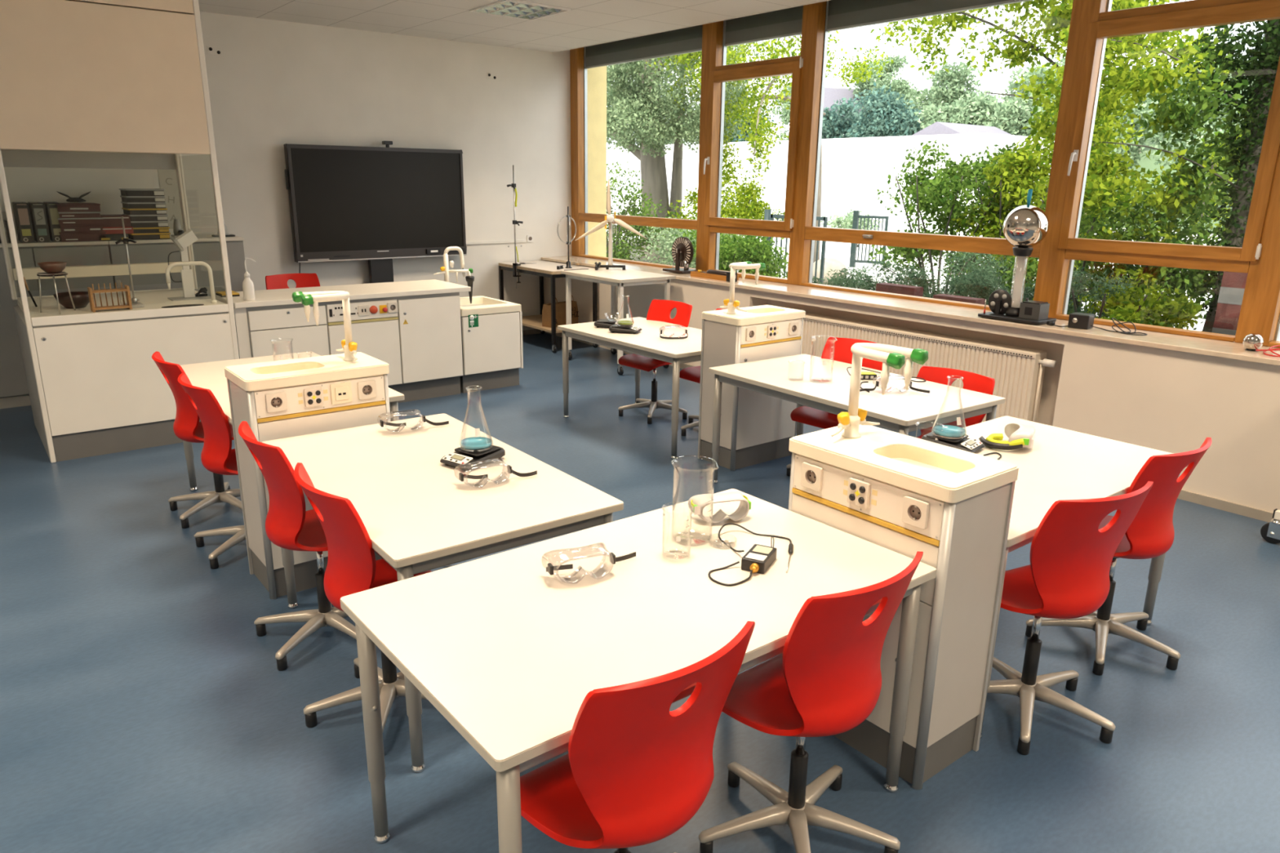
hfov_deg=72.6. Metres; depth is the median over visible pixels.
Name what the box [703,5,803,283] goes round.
window
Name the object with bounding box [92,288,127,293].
shelf
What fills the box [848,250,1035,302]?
juniper
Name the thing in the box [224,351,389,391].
countertop
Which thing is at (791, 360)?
beaker
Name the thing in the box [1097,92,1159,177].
tree
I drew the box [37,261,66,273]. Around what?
bowl
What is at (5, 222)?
file
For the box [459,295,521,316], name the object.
countertop
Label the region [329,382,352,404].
socket
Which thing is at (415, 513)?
lab table
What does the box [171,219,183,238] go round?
instrument
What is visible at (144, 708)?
floor
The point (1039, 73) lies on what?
tree
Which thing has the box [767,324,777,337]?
socket
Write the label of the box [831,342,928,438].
tap
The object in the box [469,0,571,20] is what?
ceiling light
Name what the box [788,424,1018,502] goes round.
countertop
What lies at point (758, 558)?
multimeter
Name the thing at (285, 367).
basin
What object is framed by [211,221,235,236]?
instrument
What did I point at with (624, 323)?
flask
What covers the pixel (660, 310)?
swivel chair
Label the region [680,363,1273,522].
baseboard
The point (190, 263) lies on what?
tap
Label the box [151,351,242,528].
swivel chair
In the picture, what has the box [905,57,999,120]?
tree
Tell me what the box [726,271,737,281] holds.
transformer
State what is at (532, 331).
baseboard
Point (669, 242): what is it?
bush
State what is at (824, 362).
beaker
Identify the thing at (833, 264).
boulder
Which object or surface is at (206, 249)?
base cabinet
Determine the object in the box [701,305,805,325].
countertop
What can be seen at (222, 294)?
book
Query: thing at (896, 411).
lab table
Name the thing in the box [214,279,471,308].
countertop
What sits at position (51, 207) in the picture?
file
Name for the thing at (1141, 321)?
bush
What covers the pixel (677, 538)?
print
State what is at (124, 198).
tray
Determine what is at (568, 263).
stand
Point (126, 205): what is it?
tray
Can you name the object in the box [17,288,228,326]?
countertop
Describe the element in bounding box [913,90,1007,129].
tree
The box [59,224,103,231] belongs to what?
storage box
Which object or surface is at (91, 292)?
test tube rack
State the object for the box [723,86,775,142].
tree
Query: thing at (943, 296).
brick border
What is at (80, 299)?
ceramic bowl
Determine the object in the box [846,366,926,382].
thermometer
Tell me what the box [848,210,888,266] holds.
gate
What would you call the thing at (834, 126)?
tree
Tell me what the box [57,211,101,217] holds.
storage box
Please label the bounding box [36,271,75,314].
tripod
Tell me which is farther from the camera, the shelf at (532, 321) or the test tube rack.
the shelf at (532, 321)
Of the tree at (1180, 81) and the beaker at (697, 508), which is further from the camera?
the tree at (1180, 81)
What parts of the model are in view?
blade, blade, blade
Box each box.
[56,202,100,212]
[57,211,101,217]
[57,217,102,224]
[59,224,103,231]
[59,231,106,241]
[100,214,131,226]
[101,226,133,234]
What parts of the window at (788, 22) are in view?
handle, blind guide rail, sash frame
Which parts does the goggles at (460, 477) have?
frame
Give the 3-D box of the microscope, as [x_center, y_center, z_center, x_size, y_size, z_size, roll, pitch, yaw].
[-3.170,-1.134,6.082,0.260,0.477,0.170,-11,20,-37]
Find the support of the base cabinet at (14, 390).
on the floor
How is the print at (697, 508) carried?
attached to the beaker at (697, 508)
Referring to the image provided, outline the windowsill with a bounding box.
[541,255,1279,365]
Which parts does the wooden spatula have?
blade, handle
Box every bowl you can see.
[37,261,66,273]
[53,291,89,308]
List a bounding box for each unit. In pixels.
[224,290,390,599]
[697,261,805,471]
[788,342,1018,790]
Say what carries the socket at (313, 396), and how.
attached to the unit at (297, 397)
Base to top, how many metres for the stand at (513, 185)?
1.280 m
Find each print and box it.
[475,428,480,436]
[675,536,680,541]
[693,506,700,515]
[956,417,961,425]
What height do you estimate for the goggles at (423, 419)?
0.081 m
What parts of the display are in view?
trim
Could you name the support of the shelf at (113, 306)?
attached to the test tube rack
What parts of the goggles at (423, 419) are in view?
frame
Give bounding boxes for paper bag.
[542,294,578,327]
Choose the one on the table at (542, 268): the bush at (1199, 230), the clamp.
the clamp
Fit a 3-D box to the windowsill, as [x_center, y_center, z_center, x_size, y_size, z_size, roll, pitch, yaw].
[1.906,-0.942,6.649,0.440,0.030,9.300,-11,20,-37]
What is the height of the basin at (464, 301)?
0.160 m
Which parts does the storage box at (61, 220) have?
lid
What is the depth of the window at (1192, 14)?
5.20 m
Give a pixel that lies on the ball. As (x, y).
(1253, 342)
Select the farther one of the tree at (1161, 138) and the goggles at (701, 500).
the tree at (1161, 138)
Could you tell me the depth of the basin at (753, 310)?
5.62 m
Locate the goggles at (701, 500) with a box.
[688,491,751,523]
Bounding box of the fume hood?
[0,0,239,462]
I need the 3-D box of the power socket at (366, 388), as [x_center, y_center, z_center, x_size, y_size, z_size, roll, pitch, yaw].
[-1.179,-0.159,3.760,0.078,0.078,0.011,-11,20,-37]
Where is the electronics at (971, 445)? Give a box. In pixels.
[921,431,984,453]
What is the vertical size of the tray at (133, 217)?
0.050 m
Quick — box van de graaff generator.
[977,189,1056,324]
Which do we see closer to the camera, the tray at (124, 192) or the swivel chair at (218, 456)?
the swivel chair at (218, 456)
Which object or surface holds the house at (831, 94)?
on the hillside
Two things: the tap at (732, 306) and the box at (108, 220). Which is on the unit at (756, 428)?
the tap at (732, 306)
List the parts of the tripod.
leg, leg, leg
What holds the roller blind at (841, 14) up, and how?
attached to the window at (819, 19)
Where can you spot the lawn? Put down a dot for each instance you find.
(841, 251)
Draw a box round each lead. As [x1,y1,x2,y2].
[860,381,869,392]
[983,452,1001,459]
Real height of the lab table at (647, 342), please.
0.700 m
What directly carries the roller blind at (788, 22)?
attached to the window at (788, 22)
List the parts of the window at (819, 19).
blind guide rail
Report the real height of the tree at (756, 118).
6.115 m
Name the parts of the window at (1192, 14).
handle, blind guide rail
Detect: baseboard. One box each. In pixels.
[522,328,540,335]
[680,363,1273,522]
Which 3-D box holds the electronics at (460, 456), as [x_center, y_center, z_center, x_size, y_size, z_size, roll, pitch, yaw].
[-0.624,0.109,3.251,0.148,0.047,0.215,12,19,34]
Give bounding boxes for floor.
[0,333,1279,852]
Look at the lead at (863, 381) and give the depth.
4.71 m
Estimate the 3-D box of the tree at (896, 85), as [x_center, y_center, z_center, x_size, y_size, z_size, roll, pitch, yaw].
[19.324,-22.956,68.412,6.416,11.994,6.420,1,16,1]
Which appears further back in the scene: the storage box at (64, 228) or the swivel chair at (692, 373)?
the storage box at (64, 228)
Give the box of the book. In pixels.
[215,290,239,297]
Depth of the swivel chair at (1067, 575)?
2.72 m
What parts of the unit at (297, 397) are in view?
panel, socket panel, access panel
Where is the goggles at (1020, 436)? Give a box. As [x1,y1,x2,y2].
[978,422,1035,449]
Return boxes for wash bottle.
[242,257,255,300]
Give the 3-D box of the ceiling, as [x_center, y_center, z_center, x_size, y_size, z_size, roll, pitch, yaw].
[-0.521,-2.615,3.080,8.850,0.674,11.450,-11,20,-37]
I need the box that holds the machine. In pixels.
[662,236,697,273]
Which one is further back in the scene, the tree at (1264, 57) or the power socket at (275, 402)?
the tree at (1264, 57)
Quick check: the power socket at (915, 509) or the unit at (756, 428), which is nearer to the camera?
the power socket at (915, 509)
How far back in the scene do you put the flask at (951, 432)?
3.48 m
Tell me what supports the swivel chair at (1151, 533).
on the floor
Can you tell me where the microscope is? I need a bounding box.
[167,229,211,301]
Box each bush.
[606,161,676,261]
[636,215,744,268]
[664,161,784,238]
[671,216,788,278]
[820,208,882,247]
[868,139,1044,297]
[951,110,1150,290]
[990,172,1232,331]
[1019,266,1202,329]
[1122,314,1164,326]
[1181,128,1241,246]
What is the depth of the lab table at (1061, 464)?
3.31 m
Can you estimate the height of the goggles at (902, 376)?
0.081 m
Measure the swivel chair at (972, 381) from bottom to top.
0.767 m
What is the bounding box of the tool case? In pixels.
[98,233,128,240]
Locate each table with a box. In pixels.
[180,351,404,491]
[262,413,623,772]
[340,488,936,852]
[498,260,597,352]
[557,316,702,459]
[560,267,675,375]
[708,354,1005,483]
[962,415,1187,738]
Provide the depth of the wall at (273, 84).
8.47 m
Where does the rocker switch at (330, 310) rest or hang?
attached to the desk at (414, 327)
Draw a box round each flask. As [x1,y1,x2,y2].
[458,385,493,452]
[617,294,634,326]
[931,375,967,439]
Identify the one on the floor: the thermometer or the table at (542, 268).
the table at (542, 268)
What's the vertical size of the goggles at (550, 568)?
0.081 m
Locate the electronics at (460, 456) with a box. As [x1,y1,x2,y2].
[440,444,505,471]
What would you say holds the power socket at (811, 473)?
attached to the unit at (904, 495)
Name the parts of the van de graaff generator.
board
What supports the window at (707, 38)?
in the wall at (1164, 400)
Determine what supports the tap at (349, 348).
on the unit at (297, 397)
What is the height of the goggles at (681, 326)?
0.081 m
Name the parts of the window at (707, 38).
blind guide rail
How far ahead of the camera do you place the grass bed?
22.09 m
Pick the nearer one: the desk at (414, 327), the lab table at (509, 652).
the lab table at (509, 652)
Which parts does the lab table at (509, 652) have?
leg, leg, apron frame, leg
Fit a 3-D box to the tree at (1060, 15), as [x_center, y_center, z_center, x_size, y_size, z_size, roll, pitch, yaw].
[5.085,-4.708,11.175,2.652,7.107,4.217,-5,17,-20]
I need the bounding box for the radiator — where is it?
[800,312,1056,422]
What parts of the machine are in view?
support post, board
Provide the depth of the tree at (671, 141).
87.58 m
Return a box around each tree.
[606,40,826,259]
[643,30,893,262]
[662,94,699,144]
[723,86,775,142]
[769,81,830,140]
[822,97,866,138]
[844,81,924,137]
[848,53,928,115]
[870,0,1229,307]
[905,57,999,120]
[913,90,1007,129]
[982,88,1056,137]
[997,56,1065,103]
[1012,0,1279,332]
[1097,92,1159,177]
[1112,65,1201,152]
[1141,80,1252,217]
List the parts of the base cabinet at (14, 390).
door, door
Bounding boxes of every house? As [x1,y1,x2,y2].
[823,87,866,118]
[911,121,1011,135]
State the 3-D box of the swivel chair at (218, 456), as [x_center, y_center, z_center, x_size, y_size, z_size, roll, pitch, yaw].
[-1.859,0.172,4.142,0.514,0.851,0.530,-12,20,-39]
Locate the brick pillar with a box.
[1211,271,1248,335]
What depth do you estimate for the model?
8.49 m
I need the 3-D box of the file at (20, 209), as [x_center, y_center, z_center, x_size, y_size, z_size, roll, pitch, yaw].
[-4.698,-1.558,6.634,0.084,0.290,0.293,-11,20,-37]
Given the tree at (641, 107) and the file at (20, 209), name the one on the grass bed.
the tree at (641, 107)
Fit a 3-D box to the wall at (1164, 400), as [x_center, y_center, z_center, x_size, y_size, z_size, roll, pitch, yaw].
[2.547,-0.298,6.236,0.690,0.969,11.000,-11,20,-37]
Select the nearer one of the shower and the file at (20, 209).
the file at (20, 209)
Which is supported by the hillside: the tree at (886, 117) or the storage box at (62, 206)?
the tree at (886, 117)
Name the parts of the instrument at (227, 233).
plate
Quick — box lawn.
[606,222,1279,341]
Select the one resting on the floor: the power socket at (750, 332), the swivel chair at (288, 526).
the swivel chair at (288, 526)
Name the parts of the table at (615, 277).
leg, leg, frame, leg, leg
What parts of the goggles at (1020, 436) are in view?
frame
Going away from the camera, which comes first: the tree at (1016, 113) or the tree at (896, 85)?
the tree at (1016, 113)
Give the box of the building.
[606,133,1054,236]
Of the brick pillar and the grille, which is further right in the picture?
the brick pillar
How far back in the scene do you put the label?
6.93 m
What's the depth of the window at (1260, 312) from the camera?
4.91 m
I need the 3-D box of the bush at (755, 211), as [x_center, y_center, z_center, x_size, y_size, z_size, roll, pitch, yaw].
[1.952,-4.956,20.389,2.810,2.406,3.219,-4,17,-17]
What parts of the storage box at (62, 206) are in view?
lid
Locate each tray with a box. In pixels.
[119,188,164,195]
[120,195,165,202]
[120,201,166,208]
[121,207,167,214]
[122,213,168,221]
[127,232,170,239]
[130,220,168,227]
[133,226,169,233]
[690,270,738,280]
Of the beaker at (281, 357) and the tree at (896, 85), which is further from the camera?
the tree at (896, 85)
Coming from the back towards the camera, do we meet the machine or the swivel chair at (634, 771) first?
the machine
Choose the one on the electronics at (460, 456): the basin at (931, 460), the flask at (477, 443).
the flask at (477, 443)
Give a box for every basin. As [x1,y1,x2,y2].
[249,362,324,373]
[459,297,506,305]
[746,307,784,313]
[873,444,974,473]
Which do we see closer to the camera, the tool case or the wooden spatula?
the wooden spatula
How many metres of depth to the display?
8.57 m
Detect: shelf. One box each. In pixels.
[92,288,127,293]
[94,304,129,310]
[522,314,578,333]
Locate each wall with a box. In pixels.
[0,11,571,333]
[543,260,1279,512]
[586,66,606,257]
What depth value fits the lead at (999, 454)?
3.41 m
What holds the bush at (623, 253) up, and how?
on the grass bed
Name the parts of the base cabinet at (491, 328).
door, panel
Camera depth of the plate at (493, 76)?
9.17 m
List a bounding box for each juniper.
[783,264,924,290]
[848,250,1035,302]
[937,264,1134,317]
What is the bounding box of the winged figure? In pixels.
[56,191,91,202]
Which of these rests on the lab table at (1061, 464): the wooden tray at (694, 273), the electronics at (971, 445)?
the electronics at (971, 445)
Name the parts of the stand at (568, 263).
rod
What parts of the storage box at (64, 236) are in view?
lid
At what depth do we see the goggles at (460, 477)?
3.02 m
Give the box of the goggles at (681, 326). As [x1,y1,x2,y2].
[659,325,688,339]
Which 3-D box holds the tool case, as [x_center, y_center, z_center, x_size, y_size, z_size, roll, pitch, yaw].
[-4.246,-1.526,6.985,0.210,0.049,0.296,-11,20,-37]
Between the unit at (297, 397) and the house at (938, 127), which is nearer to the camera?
the unit at (297, 397)
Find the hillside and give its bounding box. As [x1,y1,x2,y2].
[1106,59,1256,231]
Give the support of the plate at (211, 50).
attached to the wall at (273, 84)
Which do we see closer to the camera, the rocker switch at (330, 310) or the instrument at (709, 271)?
the rocker switch at (330, 310)
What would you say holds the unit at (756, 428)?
on the floor
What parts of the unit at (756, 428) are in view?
panel, access panel, socket panel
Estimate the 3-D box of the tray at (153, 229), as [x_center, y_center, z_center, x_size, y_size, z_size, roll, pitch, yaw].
[-4.037,-1.616,7.139,0.285,0.044,0.296,-11,20,-37]
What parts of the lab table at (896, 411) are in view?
leg, leg, apron frame, leg, leg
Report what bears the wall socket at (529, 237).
attached to the wall at (273, 84)
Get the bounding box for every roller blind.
[585,24,702,68]
[724,5,803,46]
[826,0,1031,31]
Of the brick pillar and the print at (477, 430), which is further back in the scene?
the brick pillar
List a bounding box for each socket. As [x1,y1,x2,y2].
[265,391,287,413]
[303,386,323,407]
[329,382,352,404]
[357,379,376,399]
[387,302,398,312]
[526,235,533,242]
[745,327,756,341]
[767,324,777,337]
[788,321,798,334]
[800,462,822,491]
[846,477,871,508]
[901,495,929,529]
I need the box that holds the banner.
[157,168,183,229]
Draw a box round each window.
[569,20,723,271]
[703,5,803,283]
[786,0,1106,318]
[1056,0,1279,342]
[1234,150,1279,347]
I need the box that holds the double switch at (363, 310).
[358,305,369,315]
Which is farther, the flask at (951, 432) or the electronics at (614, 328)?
the electronics at (614, 328)
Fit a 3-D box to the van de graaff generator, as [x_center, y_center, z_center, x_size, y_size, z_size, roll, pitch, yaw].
[2.515,-1.119,5.691,0.274,0.834,0.430,-11,20,-37]
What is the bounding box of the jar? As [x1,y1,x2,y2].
[672,260,688,270]
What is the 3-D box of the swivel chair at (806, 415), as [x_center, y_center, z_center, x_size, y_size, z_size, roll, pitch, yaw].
[1.195,-0.077,5.197,0.535,0.834,0.509,-13,21,-40]
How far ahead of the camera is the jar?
8.45 m
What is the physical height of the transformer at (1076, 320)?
0.093 m
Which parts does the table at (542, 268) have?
leg, frame, leg, leg, leg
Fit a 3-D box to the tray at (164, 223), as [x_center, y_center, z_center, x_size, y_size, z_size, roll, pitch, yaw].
[-4.037,-1.662,7.126,0.285,0.050,0.296,-11,20,-37]
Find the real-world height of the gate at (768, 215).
1.540 m
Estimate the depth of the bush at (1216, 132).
10.91 m
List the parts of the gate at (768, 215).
post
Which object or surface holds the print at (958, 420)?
attached to the flask at (951, 432)
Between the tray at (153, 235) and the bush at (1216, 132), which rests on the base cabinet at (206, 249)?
the tray at (153, 235)
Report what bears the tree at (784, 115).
on the hillside
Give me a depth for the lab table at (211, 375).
4.69 m
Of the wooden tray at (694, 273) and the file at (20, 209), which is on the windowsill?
the wooden tray at (694, 273)
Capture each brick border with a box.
[875,282,923,297]
[933,293,985,304]
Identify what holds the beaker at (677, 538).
on the lab table at (509, 652)
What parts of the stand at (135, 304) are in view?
rod, plate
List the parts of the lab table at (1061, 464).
leg, apron frame, leg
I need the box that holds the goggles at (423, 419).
[377,409,448,432]
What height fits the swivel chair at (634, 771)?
0.860 m
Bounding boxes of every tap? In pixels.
[165,261,217,302]
[292,290,357,360]
[433,246,473,282]
[720,261,765,314]
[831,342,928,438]
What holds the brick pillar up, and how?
on the planting bed
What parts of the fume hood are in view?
post, corner post, panel, hood casing, panel, panel, post, corner post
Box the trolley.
[1260,508,1279,543]
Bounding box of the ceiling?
[198,0,829,53]
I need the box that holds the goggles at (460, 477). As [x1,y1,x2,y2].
[453,457,537,487]
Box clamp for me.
[556,265,564,269]
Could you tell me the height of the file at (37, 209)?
0.290 m
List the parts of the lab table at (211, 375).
leg, leg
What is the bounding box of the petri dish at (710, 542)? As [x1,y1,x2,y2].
[708,533,736,549]
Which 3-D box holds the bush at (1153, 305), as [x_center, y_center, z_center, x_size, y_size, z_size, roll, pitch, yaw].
[4.223,-0.834,8.045,1.584,1.300,1.554,9,18,26]
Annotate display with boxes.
[284,140,466,283]
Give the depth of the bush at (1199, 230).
8.60 m
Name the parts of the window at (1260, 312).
blind guide rail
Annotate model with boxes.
[574,174,646,270]
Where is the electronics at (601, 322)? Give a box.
[594,319,617,327]
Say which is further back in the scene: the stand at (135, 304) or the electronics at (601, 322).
the electronics at (601, 322)
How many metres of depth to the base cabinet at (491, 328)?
7.37 m
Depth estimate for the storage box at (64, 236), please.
6.75 m
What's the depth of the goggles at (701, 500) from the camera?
2.70 m
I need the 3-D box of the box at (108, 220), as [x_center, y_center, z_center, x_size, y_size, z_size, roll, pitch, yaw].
[-4.218,-1.649,6.974,0.200,0.084,0.291,-11,20,-37]
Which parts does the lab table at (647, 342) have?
leg, apron frame, leg, leg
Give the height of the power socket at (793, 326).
0.078 m
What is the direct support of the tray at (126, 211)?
on the tray at (133, 217)
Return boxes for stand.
[115,216,144,308]
[506,164,523,288]
[556,206,576,268]
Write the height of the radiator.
0.697 m
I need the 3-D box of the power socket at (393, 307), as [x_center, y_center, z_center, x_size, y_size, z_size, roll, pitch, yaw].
[-1.905,-0.917,6.710,0.078,0.078,0.011,-11,20,-37]
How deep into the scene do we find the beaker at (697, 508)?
2.54 m
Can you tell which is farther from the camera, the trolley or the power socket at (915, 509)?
the trolley
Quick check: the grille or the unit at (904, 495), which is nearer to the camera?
the unit at (904, 495)
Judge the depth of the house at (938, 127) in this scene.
44.33 m
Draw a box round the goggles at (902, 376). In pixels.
[859,375,929,393]
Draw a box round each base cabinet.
[0,238,115,408]
[108,233,245,296]
[433,246,523,393]
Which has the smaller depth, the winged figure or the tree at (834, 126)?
the winged figure
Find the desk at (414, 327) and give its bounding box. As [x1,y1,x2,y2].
[214,279,471,403]
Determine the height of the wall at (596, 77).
2.439 m
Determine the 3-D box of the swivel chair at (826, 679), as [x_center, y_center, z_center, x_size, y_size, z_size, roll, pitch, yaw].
[0.426,0.715,2.309,0.527,0.859,0.521,-12,20,-38]
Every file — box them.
[0,219,11,243]
[11,201,35,242]
[27,201,50,242]
[43,201,61,241]
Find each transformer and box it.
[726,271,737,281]
[1046,311,1146,335]
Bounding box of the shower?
[465,271,474,303]
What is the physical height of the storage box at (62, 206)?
0.060 m
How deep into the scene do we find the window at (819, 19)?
6.62 m
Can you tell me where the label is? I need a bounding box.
[862,234,873,238]
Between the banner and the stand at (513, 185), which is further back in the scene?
the stand at (513, 185)
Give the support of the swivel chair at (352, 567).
on the floor
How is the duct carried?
attached to the wall at (273, 84)
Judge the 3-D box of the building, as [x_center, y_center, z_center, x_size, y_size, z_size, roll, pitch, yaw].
[5.992,-13.164,47.351,8.300,3.950,32.300,-11,20,-37]
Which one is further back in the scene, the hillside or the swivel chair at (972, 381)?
the hillside
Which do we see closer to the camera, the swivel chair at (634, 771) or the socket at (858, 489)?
the swivel chair at (634, 771)
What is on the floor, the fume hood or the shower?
the fume hood
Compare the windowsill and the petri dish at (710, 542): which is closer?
the petri dish at (710, 542)
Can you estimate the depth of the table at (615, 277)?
8.21 m
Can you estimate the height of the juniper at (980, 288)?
1.117 m
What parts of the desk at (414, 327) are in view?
filler panel, drawer, door, socket panel, door, door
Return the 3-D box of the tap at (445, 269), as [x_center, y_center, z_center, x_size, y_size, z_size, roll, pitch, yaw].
[-1.642,-1.344,7.631,0.360,0.455,0.117,-11,20,-37]
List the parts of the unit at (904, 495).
access panel, socket panel, panel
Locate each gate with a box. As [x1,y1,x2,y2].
[756,208,827,283]
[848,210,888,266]
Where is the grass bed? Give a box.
[606,242,675,266]
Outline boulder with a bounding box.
[812,257,847,284]
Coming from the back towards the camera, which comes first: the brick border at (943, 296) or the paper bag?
the paper bag
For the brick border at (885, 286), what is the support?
on the planting bed
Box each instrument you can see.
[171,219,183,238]
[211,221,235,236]
[706,269,726,275]
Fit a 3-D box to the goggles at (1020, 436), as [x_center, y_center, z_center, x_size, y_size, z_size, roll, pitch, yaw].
[1.489,0.035,3.534,0.209,0.081,0.201,5,16,16]
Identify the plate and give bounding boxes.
[206,45,222,55]
[486,71,497,79]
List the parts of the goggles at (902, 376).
frame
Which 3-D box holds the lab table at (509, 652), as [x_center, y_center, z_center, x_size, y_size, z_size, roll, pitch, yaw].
[0.028,0.758,2.394,1.375,0.720,0.810,-11,20,-37]
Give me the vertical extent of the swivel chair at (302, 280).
0.918 m
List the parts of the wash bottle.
spout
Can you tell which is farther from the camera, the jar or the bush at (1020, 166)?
the bush at (1020, 166)
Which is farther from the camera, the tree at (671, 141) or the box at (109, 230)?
the tree at (671, 141)
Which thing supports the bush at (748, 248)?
on the lawn
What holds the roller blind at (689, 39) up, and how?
attached to the window at (707, 38)
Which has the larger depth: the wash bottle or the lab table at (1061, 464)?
the wash bottle
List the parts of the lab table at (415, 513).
leg, leg, apron frame, leg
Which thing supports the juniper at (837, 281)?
on the planting bed
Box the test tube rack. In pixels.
[87,282,132,311]
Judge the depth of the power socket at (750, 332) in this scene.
5.26 m
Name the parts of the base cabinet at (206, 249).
door, door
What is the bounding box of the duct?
[466,239,526,244]
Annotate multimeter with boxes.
[708,523,793,586]
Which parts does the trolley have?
rail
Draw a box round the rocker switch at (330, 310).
[328,309,332,316]
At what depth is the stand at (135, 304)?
5.67 m
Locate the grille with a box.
[803,312,1046,356]
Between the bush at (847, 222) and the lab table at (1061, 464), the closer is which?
the lab table at (1061, 464)
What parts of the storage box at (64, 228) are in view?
lid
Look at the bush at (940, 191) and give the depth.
11.79 m
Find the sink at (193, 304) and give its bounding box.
[161,303,204,307]
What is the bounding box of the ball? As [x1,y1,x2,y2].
[1242,333,1279,357]
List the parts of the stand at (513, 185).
rod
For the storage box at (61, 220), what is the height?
0.050 m
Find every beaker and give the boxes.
[270,337,293,359]
[662,502,693,560]
[671,455,718,546]
[787,360,805,381]
[808,335,836,382]
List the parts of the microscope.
plate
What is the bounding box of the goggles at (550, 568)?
[541,542,635,583]
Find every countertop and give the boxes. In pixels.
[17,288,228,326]
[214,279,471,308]
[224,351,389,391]
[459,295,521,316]
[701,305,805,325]
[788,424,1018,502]
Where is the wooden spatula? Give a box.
[22,275,37,306]
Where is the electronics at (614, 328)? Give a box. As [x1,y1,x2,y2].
[608,323,641,333]
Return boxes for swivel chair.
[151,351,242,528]
[177,373,245,568]
[238,421,356,671]
[265,273,319,289]
[293,462,432,731]
[520,621,755,852]
[617,298,692,424]
[679,308,724,435]
[698,551,923,852]
[786,336,882,475]
[915,365,995,439]
[986,481,1153,755]
[1025,437,1211,675]
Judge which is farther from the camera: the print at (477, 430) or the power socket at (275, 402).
the power socket at (275, 402)
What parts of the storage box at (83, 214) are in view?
lid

